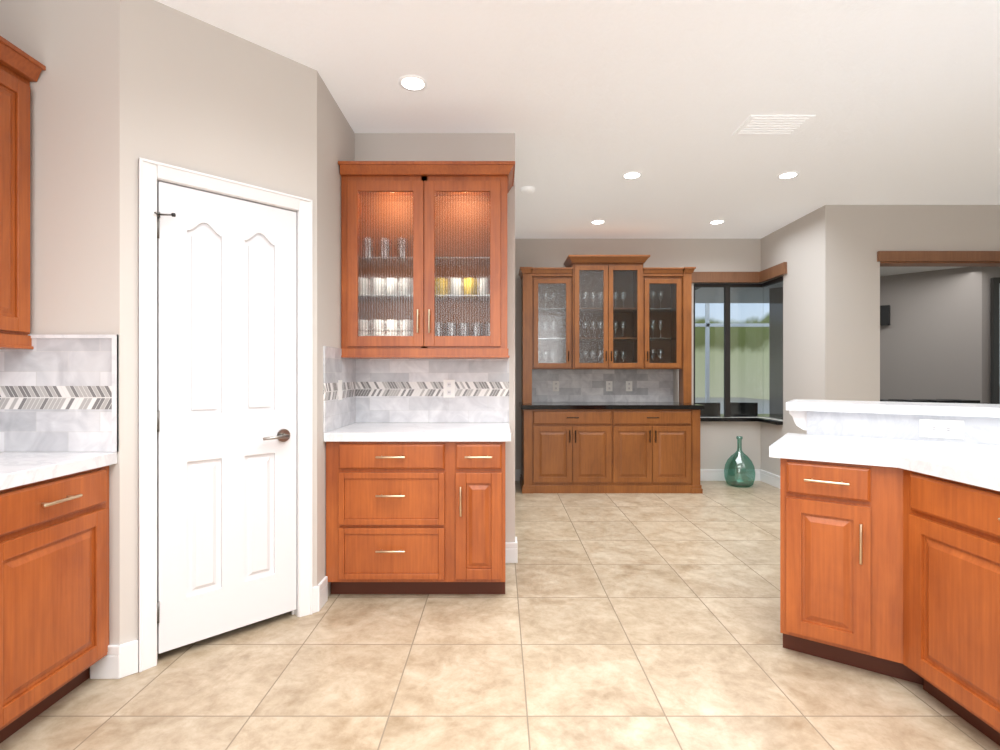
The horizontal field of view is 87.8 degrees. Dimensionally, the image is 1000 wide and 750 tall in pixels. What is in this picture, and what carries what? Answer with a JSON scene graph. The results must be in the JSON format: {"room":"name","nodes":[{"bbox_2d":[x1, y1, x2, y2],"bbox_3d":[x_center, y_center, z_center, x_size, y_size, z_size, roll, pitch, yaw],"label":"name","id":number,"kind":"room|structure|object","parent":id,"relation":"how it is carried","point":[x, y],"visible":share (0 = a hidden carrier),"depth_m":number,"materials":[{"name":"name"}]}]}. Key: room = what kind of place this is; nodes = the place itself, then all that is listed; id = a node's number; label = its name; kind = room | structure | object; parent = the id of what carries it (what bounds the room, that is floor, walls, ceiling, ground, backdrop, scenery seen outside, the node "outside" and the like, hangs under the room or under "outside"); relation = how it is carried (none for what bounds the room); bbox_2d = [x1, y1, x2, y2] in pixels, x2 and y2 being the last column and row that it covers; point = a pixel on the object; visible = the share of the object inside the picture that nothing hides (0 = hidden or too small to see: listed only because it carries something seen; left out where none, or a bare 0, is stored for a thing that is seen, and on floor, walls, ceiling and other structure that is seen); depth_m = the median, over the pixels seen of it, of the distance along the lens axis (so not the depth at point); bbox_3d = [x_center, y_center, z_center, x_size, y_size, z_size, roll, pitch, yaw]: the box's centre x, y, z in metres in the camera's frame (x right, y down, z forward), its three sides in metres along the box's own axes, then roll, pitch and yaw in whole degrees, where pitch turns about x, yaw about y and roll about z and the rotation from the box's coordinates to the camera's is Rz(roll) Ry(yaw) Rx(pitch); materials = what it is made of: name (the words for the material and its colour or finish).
{"room":"kitchen","nodes":[
{"label":"kitchen","id":0,"kind":"room"},
{"bbox_2d":[0,4,131,599],"bbox_3d":[-2.260,-0.180,2.310,0.120,2.840,7.820,0,0,0],"label":"wall","id":1,"kind":"structure","parent":0,"point":[81,127],"depth_m":2.13,"materials":[{"name":"grey paint"}]},
{"bbox_2d":[0,44,43,339],"bbox_3d":[-2.050,-0.704,1.883,0.291,1.087,0.496,0,0,0],"label":"upper cabinet","id":2,"kind":"object","parent":1,"relation":"attached to","point":[20,70],"depth_m":2.05,"materials":[{"name":"brown wood"}]},
{"bbox_2d":[0,335,118,451],"bbox_3d":[-1.882,0.074,0.667,0.634,0.479,2.934,0,0,0],"label":"tile backsplash","id":3,"kind":"structure","parent":1,"relation":"attached to","point":[59,393],"depth_m":2.12,"materials":[{"name":"grey tile"}]},
{"bbox_2d":[132,0,255,640],"bbox_3d":[-1.420,-0.180,2.465,0.300,2.840,0.390,0,0,0],"label":"wall","id":4,"kind":"structure","parent":0,"point":[194,80],"depth_m":2.29,"materials":[{"name":"grey paint"}]},
{"bbox_2d":[154,182,295,653],"bbox_3d":[-1.253,0.183,2.430,0.624,2.030,0.094,0,0,-45],"label":"pantry door","id":5,"kind":"structure","parent":4,"relation":"in","point":[226,414],"depth_m":2.42,"materials":[{"name":"white wood"}]},
{"bbox_2d":[138,157,312,672],"bbox_3d":[-1.286,0.167,2.479,0.142,2.147,0.751,0,0,45],"label":"door frame","id":6,"kind":"structure","parent":4,"relation":"attached to","point":[151,174],"depth_m":2.22,"materials":[{"name":"white wood"}]},
{"bbox_2d":[280,56,355,595],"bbox_3d":[-1.036,-0.180,3.115,0.148,2.840,0.890,0,0,0],"label":"wall","id":7,"kind":"structure","parent":0,"point":[315,135],"depth_m":2.77,"materials":[{"name":"grey paint"}]},
{"bbox_2d":[356,133,495,160],"bbox_3d":[-0.520,-0.180,3.500,0.960,2.840,0.120,0,0,0],"label":"wall","id":8,"kind":"structure","parent":0,"point":[369,146],"depth_m":3.44,"materials":[{"name":"grey paint"}]},
{"bbox_2d":[323,346,508,432],"bbox_3d":[-0.451,0.078,3.135,1.022,0.472,0.610,0,0,0],"label":"tile backsplash","id":9,"kind":"structure","parent":8,"relation":"attached to","point":[392,390],"depth_m":3.43,"materials":[{"name":"white tile"}]},
{"bbox_2d":[338,380,341,399],"bbox_3d":[-0.956,0.090,3.100,0.008,0.118,0.075,0,0,0],"label":"outlet","id":10,"kind":"object","parent":9,"relation":"attached to","point":[339,389],"visible":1,"depth_m":3.09,"materials":[{"name":"white plastic"}]},
{"bbox_2d":[443,380,454,397],"bbox_3d":[-0.335,0.090,3.425,0.075,0.118,0.008,0,0,0],"label":"outlet","id":11,"kind":"object","parent":9,"relation":"attached to","point":[448,388],"visible":1,"depth_m":3.42,"materials":[{"name":"white plastic"}]},
{"bbox_2d":[338,161,514,358],"bbox_3d":[-0.434,-0.685,3.256,1.048,1.160,0.365,0,0,0],"label":"upper cabinet","id":12,"kind":"object","parent":8,"relation":"attached to","point":[423,259],"visible":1,"depth_m":3.12,"materials":[{"name":"brown wood"}]},
{"bbox_2d":[0,481,999,749],"bbox_3d":[2.150,1.265,2.250,8.940,0.050,7.940,0,0,0],"label":"floor","id":13,"kind":"structure","parent":0,"point":[628,621],"depth_m":2.17,"materials":[{"name":"tile"}]},
{"bbox_2d":[0,488,11,742],"bbox_3d":[-1.888,0.802,1.317,0.616,0.874,0.676,0,0,0],"label":"base cabinet","id":14,"kind":"object","parent":13,"relation":"on","point":[5,497],"depth_m":1.67,"materials":[{"name":"brown wood"}]},
{"bbox_2d":[12,464,112,733],"bbox_3d":[-1.888,0.802,1.820,0.616,0.874,0.622,0,0,0],"label":"base cabinet","id":15,"kind":"object","parent":13,"relation":"on","point":[54,575],"depth_m":1.86,"materials":[{"name":"brown wood"}]},
{"bbox_2d":[0,452,116,491],"bbox_3d":[-1.882,0.339,0.664,0.628,0.048,2.932,0,0,0],"label":"countertop","id":16,"kind":"structure","parent":15,"relation":"on","point":[17,469],"depth_m":1.89,"materials":[{"name":"white stone"}]},
{"bbox_2d":[324,423,510,593],"bbox_3d":[-0.450,0.777,3.120,1.020,0.925,0.632,0,0,0],"label":"base cabinet","id":17,"kind":"object","parent":13,"relation":"on","point":[415,508],"visible":1,"depth_m":2.85,"materials":[{"name":"brown wood"}]},
{"bbox_2d":[518,255,703,493],"bbox_3d":[1.175,-0.030,5.732,1.920,2.540,0.656,0,0,0],"label":"hutch","id":18,"kind":"object","parent":13,"relation":"on","point":[591,325],"visible":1,"depth_m":5.68,"materials":[{"name":"brown wood"}]},
{"bbox_2d":[553,381,558,390],"bbox_3d":[0.650,0.130,6.043,0.075,0.118,0.009,0,0,0],"label":"outlet","id":19,"kind":"object","parent":18,"relation":"attached to","point":[555,383],"depth_m":6.04,"materials":[{"name":"white plastic"}]},
{"bbox_2d":[606,381,612,390],"bbox_3d":[1.270,0.130,6.043,0.075,0.118,0.009,0,0,0],"label":"outlet","id":20,"kind":"object","parent":18,"relation":"attached to","point":[609,385],"depth_m":6.04,"materials":[{"name":"white plastic"}]},
{"bbox_2d":[626,381,631,390],"bbox_3d":[1.500,0.130,6.043,0.075,0.118,0.009,0,0,0],"label":"outlet","id":21,"kind":"object","parent":18,"relation":"attached to","point":[628,383],"depth_m":6.04,"materials":[{"name":"white plastic"}]},
{"bbox_2d":[724,436,754,486],"bbox_3d":[2.690,0.965,5.840,0.320,0.550,0.320,0,0,0],"label":"demijohn","id":22,"kind":"object","parent":13,"relation":"on","point":[739,469],"visible":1,"depth_m":5.74,"materials":[{"name":"green glass"}]},
{"bbox_2d":[780,463,999,745],"bbox_3d":[1.880,0.802,2.194,1.279,0.874,1.224,0,0,0],"label":"base cabinet","id":23,"kind":"object","parent":13,"relation":"on","point":[889,538],"depth_m":2.07,"materials":[{"name":"brown wood"}]},
{"bbox_2d":[769,433,999,530],"bbox_3d":[2.070,0.339,1.025,1.761,0.049,3.609,0,0,0],"label":"countertop","id":24,"kind":"structure","parent":23,"relation":"on","point":[961,489],"depth_m":2.03,"materials":[{"name":"white stone"}]},
{"bbox_2d":[793,411,999,466],"bbox_3d":[2.367,0.716,2.336,1.458,1.048,1.078,0,0,0],"label":"backsplash","id":25,"kind":"structure","parent":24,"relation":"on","point":[975,448],"depth_m":2.46,"materials":[{"name":"white stone"}]},
{"bbox_2d":[786,399,999,430],"bbox_3d":[2.396,0.168,2.459,1.711,0.042,1.382,0,0,0],"label":"countertop","id":26,"kind":"structure","parent":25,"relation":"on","point":[939,416],"depth_m":2.52,"materials":[{"name":"white stone"}]},
{"bbox_2d":[496,133,519,541],"bbox_3d":[0.040,-0.180,4.760,0.120,2.840,2.640,0,0,0],"label":"wall","id":27,"kind":"structure","parent":0,"point":[505,142],"depth_m":3.44,"materials":[{"name":"grey paint"}]},
{"bbox_2d":[155,0,999,238],"bbox_3d":[2.150,-1.640,2.250,8.940,0.080,7.940,0,0,0],"label":"ceiling","id":28,"kind":"structure","parent":0,"point":[589,103],"depth_m":2.96,"materials":[{"name":"white paint"}]},
{"bbox_2d":[399,75,426,91],"bbox_3d":[-0.477,-1.598,2.850,0.156,0.004,0.156,0,0,0],"label":"recessed light","id":29,"kind":"object","parent":28,"relation":"in","point":[414,83],"visible":1,"depth_m":2.85,"materials":[{"name":"white"}]},
{"bbox_2d":[521,186,534,194],"bbox_3d":[0.240,-1.581,4.470,0.124,0.036,0.124,0,0,0],"label":"smoke detector","id":30,"kind":"object","parent":28,"relation":"attached to","point":[528,190],"visible":1,"depth_m":4.43,"materials":[{"name":"white plastic"}]},
{"bbox_2d":[590,220,605,223],"bbox_3d":[1.024,-1.598,5.436,0.156,0.004,0.156,0,0,0],"label":"recessed light","id":31,"kind":"object","parent":28,"relation":"in","point":[597,221],"visible":1,"depth_m":5.41,"materials":[{"name":"white"}]},
{"bbox_2d":[622,171,641,178],"bbox_3d":[1.057,-1.598,4.165,0.156,0.004,0.156,0,0,0],"label":"recessed light","id":32,"kind":"object","parent":28,"relation":"in","point":[632,175],"visible":1,"depth_m":4.16,"materials":[{"name":"white"}]},
{"bbox_2d":[709,220,724,223],"bbox_3d":[2.268,-1.598,5.436,0.156,0.004,0.156,0,0,0],"label":"recessed light","id":33,"kind":"object","parent":28,"relation":"in","point":[716,221],"visible":1,"depth_m":5.43,"materials":[{"name":"white"}]},
{"bbox_2d":[732,115,815,135],"bbox_3d":[1.743,-1.594,3.330,0.400,0.012,0.260,0,0,0],"label":"ceiling vent","id":34,"kind":"object","parent":28,"relation":"in","point":[771,125],"visible":0.98,"depth_m":3.32,"materials":[{"name":"white metal"}]},
{"bbox_2d":[777,171,798,178],"bbox_3d":[2.307,-1.598,4.165,0.156,0.004,0.156,0,0,0],"label":"recessed light","id":35,"kind":"object","parent":28,"relation":"in","point":[789,175],"visible":1,"depth_m":4.16,"materials":[{"name":"white"}]},
{"bbox_2d":[520,239,759,473],"bbox_3d":[0.505,-0.180,6.160,5.350,2.840,0.120,0,0,0],"label":"wall","id":36,"kind":"structure","parent":0,"point":[718,441],"depth_m":6.10,"materials":[{"name":"grey paint"}]},
{"bbox_2d":[700,469,758,480],"bbox_3d":[2.570,1.173,6.092,0.900,0.135,0.016,0,0,0],"label":"baseboard","id":37,"kind":"structure","parent":36,"relation":"attached to","point":[705,474],"depth_m":6.08,"materials":[{"name":"white wood"}]},
{"bbox_2d":[692,262,786,419],"bbox_3d":[2.650,-0.353,5.855,0.960,1.704,0.630,0,0,0],"label":"window","id":38,"kind":"structure","parent":36,"relation":"in","point":[727,349],"depth_m":6.13,"materials":[{"name":"black"}]},
{"bbox_2d":[760,212,811,475],"bbox_3d":[3.120,-0.180,5.570,0.120,2.840,1.020,0,0,0],"label":"wall","id":39,"kind":"structure","parent":0,"point":[791,244],"depth_m":5.44,"materials":[{"name":"grey paint"}]},
{"bbox_2d":[759,469,779,488],"bbox_3d":[3.052,1.173,5.505,0.016,0.135,1.190,0,0,0],"label":"baseboard","id":40,"kind":"structure","parent":39,"relation":"attached to","point":[769,478],"depth_m":5.87,"materials":[{"name":"white wood"}]},
{"bbox_2d":[812,205,999,400],"bbox_3d":[4.765,-0.180,4.965,3.410,2.840,0.150,0,0,0],"label":"wall","id":41,"kind":"structure","parent":0,"point":[847,240],"depth_m":4.89,"materials":[{"name":"grey paint"}]},
{"bbox_2d":[877,251,999,266],"bbox_3d":[4.787,-1.105,4.950,2.487,0.110,0.180,0,0,0],"label":"trim","id":42,"kind":"structure","parent":41,"relation":"attached to","point":[938,258],"depth_m":4.86,"materials":[{"name":"brown wood"}]},
{"label":"outside","id":43,"kind":"structure","parent":0,"visible":0},
{"bbox_2d":[695,397,768,413],"bbox_3d":[9.000,1.280,16.000,42.000,0.079,48.000,0,0,0],"label":"ground","id":44,"kind":"structure","parent":43,"point":[764,411],"depth_m":25.33,"materials":[{"name":"beige"}]},
{"bbox_2d":[695,403,719,413],"bbox_3d":[2.859,0.810,6.955,0.380,0.860,0.390,0,0,-9],"label":"bar stool","id":45,"kind":"object","parent":44,"relation":"on","point":[712,407],"depth_m":7.12,"materials":[{"name":"black"}]},
{"bbox_2d":[695,303,768,402],"bbox_3d":[5.000,-1.550,11.540,10.000,5.580,3.080,0,0,0],"label":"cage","id":46,"kind":"object","parent":44,"relation":"on","point":[708,344],"depth_m":13.00,"materials":[{"name":"silver metal"}]},
{"bbox_2d":[730,402,757,413],"bbox_3d":[3.301,0.810,7.005,0.380,0.860,0.390,0,0,14],"label":"bar stool","id":47,"kind":"object","parent":44,"relation":"on","point":[741,408],"depth_m":7.16,"materials":[{"name":"black"}]},
{"bbox_2d":[695,303,768,399],"bbox_3d":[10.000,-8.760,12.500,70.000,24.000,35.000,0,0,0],"label":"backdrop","id":48,"kind":"structure","parent":43,"point":[733,349],"depth_m":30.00,"materials":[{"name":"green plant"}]},
{"bbox_2d":[769,267,972,413],"bbox_3d":[5.222,-0.070,7.522,1.845,2.620,1.725,0,0,0],"label":"wall","id":49,"kind":"structure","parent":43,"point":[935,338],"depth_m":6.95,"materials":[{"name":"grey paint"}]},
{"bbox_2d":[695,267,961,302],"bbox_3d":[3.460,-1.445,7.521,11.320,0.130,4.959,0,0,0],"label":"roof","id":50,"kind":"structure","parent":49,"relation":"on","point":[885,271],"depth_m":8.49,"materials":[{"name":"grey"}]},
{"bbox_2d":[700,402,999,424],"bbox_3d":[4.135,0.415,5.795,3.726,0.250,1.850,0,0,0],"label":"window sill ledge","id":51,"kind":"object","parent":49,"relation":"attached to","point":[771,421],"visible":0.23,"depth_m":6.04,"materials":[{"name":"black stone"}]},
{"bbox_2d":[880,399,988,403],"bbox_3d":[4.250,0.270,5.260,1.000,0.039,0.420,0,0,0],"label":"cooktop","id":52,"kind":"object","parent":51,"relation":"on","point":[939,400],"visible":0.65,"depth_m":5.11,"materials":[{"name":"black"}]},
{"bbox_2d":[880,305,889,325],"bbox_3d":[5.318,-0.825,7.211,0.140,0.270,0.099,0,0,45],"label":"speaker","id":53,"kind":"object","parent":49,"relation":"attached to","point":[884,314],"visible":0.64,"depth_m":7.16},
{"bbox_2d":[973,267,999,401],"bbox_3d":[7.590,-0.070,6.600,3.060,2.620,0.120,0,0,0],"label":"wall","id":54,"kind":"structure","parent":43,"point":[982,276],"depth_m":6.54,"materials":[{"name":"grey paint"}]},
{"bbox_2d":[991,277,999,401],"bbox_3d":[7.420,0.015,6.420,2.600,2.450,0.215,0,0,0],"label":"sliding door","id":55,"kind":"structure","parent":54,"relation":"in","point":[995,339],"depth_m":6.45,"materials":[{"name":"black"}]}
]}

